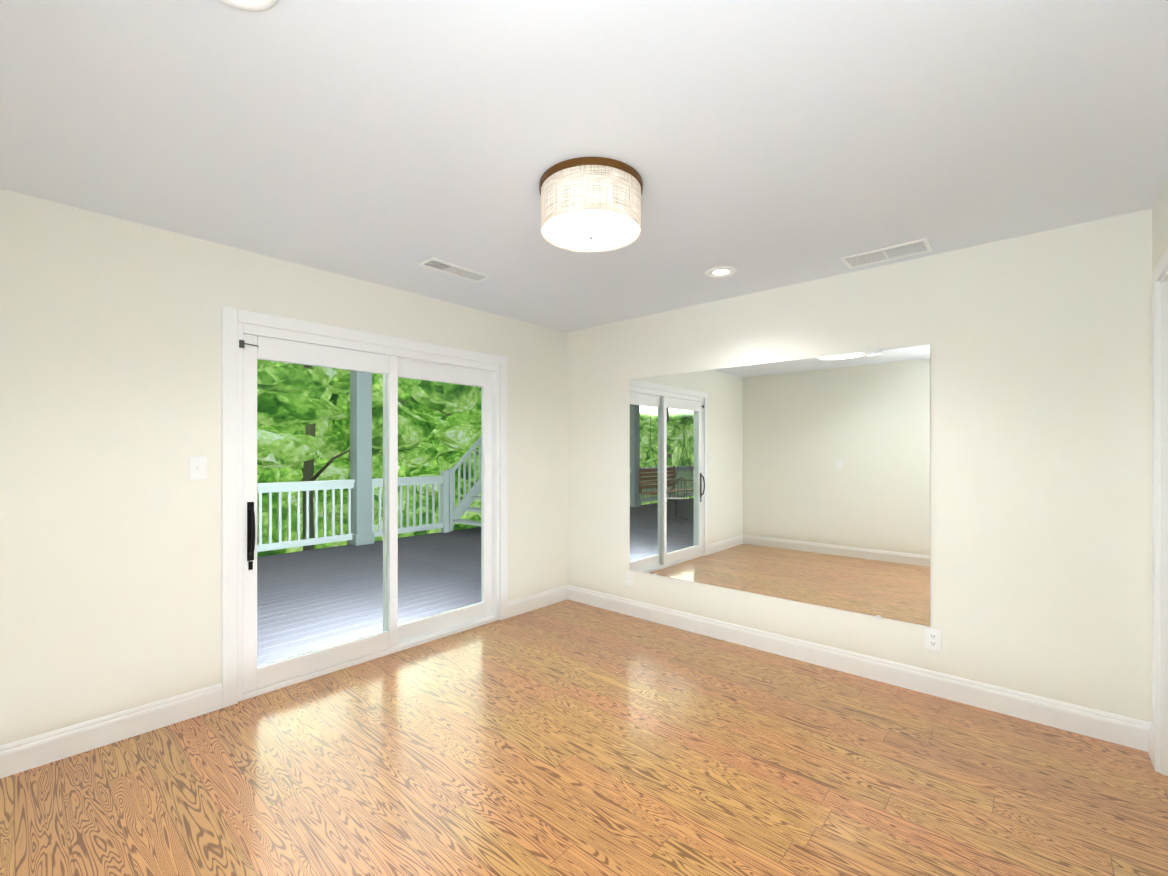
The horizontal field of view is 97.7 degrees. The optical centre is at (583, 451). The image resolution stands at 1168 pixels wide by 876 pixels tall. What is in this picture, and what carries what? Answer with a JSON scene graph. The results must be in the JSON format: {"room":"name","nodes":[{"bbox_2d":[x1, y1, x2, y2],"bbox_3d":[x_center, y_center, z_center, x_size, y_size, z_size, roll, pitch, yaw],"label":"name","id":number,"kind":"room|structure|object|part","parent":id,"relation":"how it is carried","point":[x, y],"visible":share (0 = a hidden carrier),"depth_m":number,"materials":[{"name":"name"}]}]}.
{"room":"empty living room","nodes":[
{"label":"empty living room","id":0,"kind":"room"},
{"bbox_2d":[0,188,566,744],"bbox_3d":[-1.453,0.128,3.309,0.150,2.435,4.060,0,0,41],"label":"wall","id":1,"kind":"structure","parent":0,"point":[110,426],"depth_m":2.42,"materials":[{"name":"white paint"}]},
{"bbox_2d":[0,683,221,777],"bbox_3d":[-2.258,1.280,2.272,0.015,0.130,1.080,0,0,41],"label":"baseboard","id":2,"kind":"structure","parent":1,"relation":"attached to","point":[22,755],"depth_m":2.33,"materials":[{"name":"white wood"}]},
{"bbox_2d":[189,457,206,479],"bbox_3d":[-1.970,0.085,2.605,0.006,0.118,0.074,0,0,41],"label":"light switch","id":3,"kind":"object","parent":1,"relation":"attached to","point":[194,463],"visible":1,"depth_m":2.60,"materials":[{"name":"white plastic"}]},
{"bbox_2d":[222,306,507,707],"bbox_3d":[-1.315,0.290,3.441,0.278,2.110,1.927,0,0,38],"label":"sliding door","id":4,"kind":"structure","parent":1,"relation":"attached to","point":[391,369],"depth_m":3.16,"materials":[{"name":"white plastic"}]},
{"bbox_3d":[-1.821,-0.580,2.773,0.012,0.040,0.091,0,0,41],"label":"sliding door frame latch","id":5,"kind":"part","parent":4,"relation":"part of","materials":[{"name":"grey metal"}]},
{"bbox_3d":[-1.802,0.460,2.769,0.062,0.370,0.032,0,0,41],"label":"handle","id":6,"kind":"part","parent":4,"relation":"part of","materials":[{"name":"black metal"}]},
{"bbox_3d":[-1.565,0.336,3.112,0.036,1.951,0.899,0,0,41],"label":"sliding door panel frame","id":7,"kind":"part","parent":4,"relation":"part of","materials":[{"name":"white plastic"}]},
{"bbox_3d":[-1.561,0.341,3.115,0.006,1.721,0.779,0,0,41],"label":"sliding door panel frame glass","id":8,"kind":"part","parent":4,"relation":"part of","materials":[{"name":"clear glass"}]},
{"bbox_3d":[-1.052,0.336,3.773,0.038,1.951,0.895,0,0,41],"label":"sliding door panel frame","id":9,"kind":"part","parent":4,"relation":"part of","materials":[{"name":"white plastic"}]},
{"bbox_3d":[-1.057,0.341,3.767,0.006,1.721,0.770,0,0,41],"label":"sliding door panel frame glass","id":10,"kind":"part","parent":4,"relation":"part of","materials":[{"name":"clear glass"}]},
{"bbox_2d":[508,586,563,617],"bbox_3d":[-0.398,1.280,4.378,0.015,0.130,0.680,0,0,41],"label":"baseboard","id":11,"kind":"structure","parent":1,"relation":"attached to","point":[528,603],"depth_m":4.35,"materials":[{"name":"white wood"}]},
{"bbox_2d":[0,599,1167,875],"bbox_3d":[0.233,1.405,1.819,4.650,0.120,4.060,0,0,41],"label":"floor","id":12,"kind":"structure","parent":0,"point":[568,739],"depth_m":2.09,"materials":[{"name":"brown wood"}]},
{"bbox_2d":[0,0,1167,332],"bbox_3d":[0.233,-1.150,1.819,4.650,0.120,4.060,0,0,41],"label":"ceiling","id":13,"kind":"structure","parent":0,"point":[764,144],"depth_m":1.72,"materials":[{"name":"white paint"}]},
{"bbox_2d":[220,0,277,10],"bbox_3d":[-0.806,-1.086,1.163,0.190,0.006,0.190,0,0,41],"label":"recessed light","id":14,"kind":"object","parent":13,"relation":"in","point":[256,5],"visible":1,"depth_m":1.24,"materials":[{"name":"white"}]},
{"bbox_2d":[418,257,491,282],"bbox_3d":[-0.769,-1.086,3.064,0.150,0.006,0.420,0,0,41],"label":"ceiling vent","id":15,"kind":"object","parent":13,"relation":"in","point":[451,269],"visible":1,"depth_m":3.05,"materials":[{"name":"white metal"}]},
{"bbox_2d":[539,157,642,252],"bbox_3d":[0.029,-0.981,2.094,0.422,0.219,0.422,0,0,41],"label":"drum light","id":16,"kind":"object","parent":13,"relation":"attached to","point":[590,204],"visible":1,"depth_m":1.95,"materials":[{"name":"white fabric"}]},
{"bbox_2d":[542,210,639,250],"bbox_3d":[0.029,-0.905,2.094,0.398,0.004,0.398,0,0,41],"label":"diffuser","id":17,"kind":"object","parent":16,"relation":"attached to","point":[570,230],"depth_m":2.07,"materials":[{"name":"white glass"}]},
{"bbox_2d":[705,266,736,277],"bbox_3d":[0.831,-1.086,3.093,0.190,0.006,0.190,0,0,41],"label":"recessed light","id":18,"kind":"object","parent":13,"relation":"in","point":[722,272],"visible":0.98,"depth_m":3.08,"materials":[{"name":"white"}]},
{"bbox_2d":[840,238,932,268],"bbox_3d":[1.663,-1.086,2.812,0.410,0.006,0.210,0,0,41],"label":"ceiling vent","id":19,"kind":"object","parent":13,"relation":"in","point":[912,248],"visible":1,"depth_m":2.80,"materials":[{"name":"white metal"}]},
{"bbox_2d":[567,209,1151,722],"bbox_3d":[1.580,0.128,3.231,4.500,2.435,0.160,0,0,41],"label":"wall","id":20,"kind":"structure","parent":0,"point":[1041,463],"depth_m":2.90,"materials":[{"name":"white paint"}]},
{"bbox_2d":[625,571,632,585],"bbox_3d":[0.371,1.045,4.203,0.074,0.118,0.008,0,0,41],"label":"outlet","id":21,"kind":"object","parent":20,"relation":"attached to","point":[628,578],"visible":1,"depth_m":4.20,"materials":[{"name":"white plastic"}]},
{"bbox_3d":[1.148,0.188,3.512,2.060,1.589,0.009,0,0,41],"label":"mirror","id":22,"kind":"part","parent":20,"relation":"part of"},
{"bbox_2d":[564,584,1151,759],"bbox_3d":[1.183,1.280,3.462,3.600,0.130,0.040,0,0,41],"label":"baseboard","id":23,"kind":"structure","parent":20,"relation":"attached to","point":[1106,726],"depth_m":2.89,"materials":[{"name":"white wood"}]},
{"bbox_2d":[925,628,940,651],"bbox_3d":[1.932,1.040,2.821,0.074,0.118,0.008,0,0,41],"label":"outlet","id":24,"kind":"object","parent":20,"relation":"attached to","point":[928,631],"depth_m":2.82,"materials":[{"name":"white plastic"}]},
{"bbox_3d":[1.930,1.040,2.820,0.033,0.067,0.002,0,0,41],"label":"electrical outlet faces on the mirror wall","id":25,"kind":"part","parent":24,"relation":"part of","materials":[{"name":"white plastic"}]},
{"bbox_2d":[1152,177,1167,271],"bbox_3d":[1.346,0.127,0.836,0.120,2.435,3.760,0,0,41],"label":"wall","id":26,"kind":"structure","parent":0,"point":[1160,228],"depth_m":2.13,"materials":[{"name":"white paint"}]},
{"bbox_2d":[1152,249,1167,775],"bbox_3d":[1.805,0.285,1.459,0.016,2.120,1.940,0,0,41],"label":"trim","id":27,"kind":"structure","parent":26,"relation":"attached to","point":[1160,270],"depth_m":2.14,"materials":[{"name":"white wood"}]},
{"label":"outside","id":28,"kind":"structure","parent":0,"visible":0},
{"bbox_3d":[-26.852,4.896,23.230,55.400,0.100,120.000,0,0,41],"label":"ground","id":29,"kind":"structure","parent":28,"visible":0},
{"bbox_2d":[257,359,436,550],"bbox_3d":[-6.074,-1.351,11.718,5.824,12.610,6.642,0,0,41],"label":"tree","id":30,"kind":"object","parent":29,"relation":"on","point":[276,415],"depth_m":10.27,"materials":[{"name":"green plant"}]},
{"bbox_3d":[-6.074,-2.784,11.718,5.824,6.226,6.642,0,0,41],"label":"crown","id":31,"kind":"part","parent":30,"relation":"part of","materials":[{"name":"green plant"}]},
{"bbox_2d":[257,364,446,544],"bbox_3d":[-7.235,-1.351,16.109,7.739,12.617,7.892,0,0,41],"label":"tree","id":32,"kind":"object","parent":29,"relation":"on","point":[337,472],"depth_m":14.28,"materials":[{"name":"green plant"}]},
{"bbox_2d":[398,379,480,516],"bbox_3d":[-2.813,-0.930,14.654,6.663,11.760,6.370,0,0,41],"label":"tree","id":33,"kind":"object","parent":29,"relation":"on","point":[446,439],"depth_m":13.05,"materials":[{"name":"green plant"}]},
{"bbox_2d":[405,387,480,499],"bbox_3d":[-3.063,-1.603,19.298,7.826,13.114,7.679,0,0,41],"label":"tree","id":34,"kind":"object","parent":29,"relation":"on","point":[432,437],"depth_m":18.30,"materials":[{"name":"green plant"}]},
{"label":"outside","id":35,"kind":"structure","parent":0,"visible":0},
{"bbox_2d":[257,360,480,556],"bbox_3d":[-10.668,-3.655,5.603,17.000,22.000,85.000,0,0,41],"label":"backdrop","id":36,"kind":"structure","parent":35,"point":[280,472],"depth_m":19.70,"materials":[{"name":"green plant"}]},
{"bbox_3d":[-3.837,1.521,3.973,4.296,0.219,15.600,0,0,41],"label":"joist","id":37,"kind":"object","parent":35,"visible":0},
{"bbox_2d":[257,527,480,665],"bbox_3d":[-3.828,1.395,3.965,4.272,0.030,15.600,0,0,41],"label":"deck boards","id":38,"kind":"object","parent":37,"relation":"on","point":[446,596],"depth_m":5.14,"materials":[{"name":"grey wood"}]},
{"bbox_2d":[257,471,449,551],"bbox_3d":[-4.879,0.855,2.772,4.266,1.050,12.360,0,0,41],"label":"porch railing","id":39,"kind":"object","parent":38,"relation":"on","point":[348,484],"depth_m":7.34,"materials":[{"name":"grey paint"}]},
{"bbox_2d":[348,370,373,545],"bbox_3d":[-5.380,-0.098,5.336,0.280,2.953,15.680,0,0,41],"label":"porch column","id":40,"kind":"structure","parent":38,"relation":"on","point":[359,400],"depth_m":7.56,"materials":[{"name":"grey paint"}]},
{"bbox_2d":[447,436,480,530],"bbox_3d":[-0.999,-0.474,9.579,1.170,3.709,2.880,0,0,41],"label":"stair railing","id":41,"kind":"object","parent":38,"relation":"on","point":[461,505],"depth_m":9.04,"materials":[{"name":"grey paint"}]}
]}

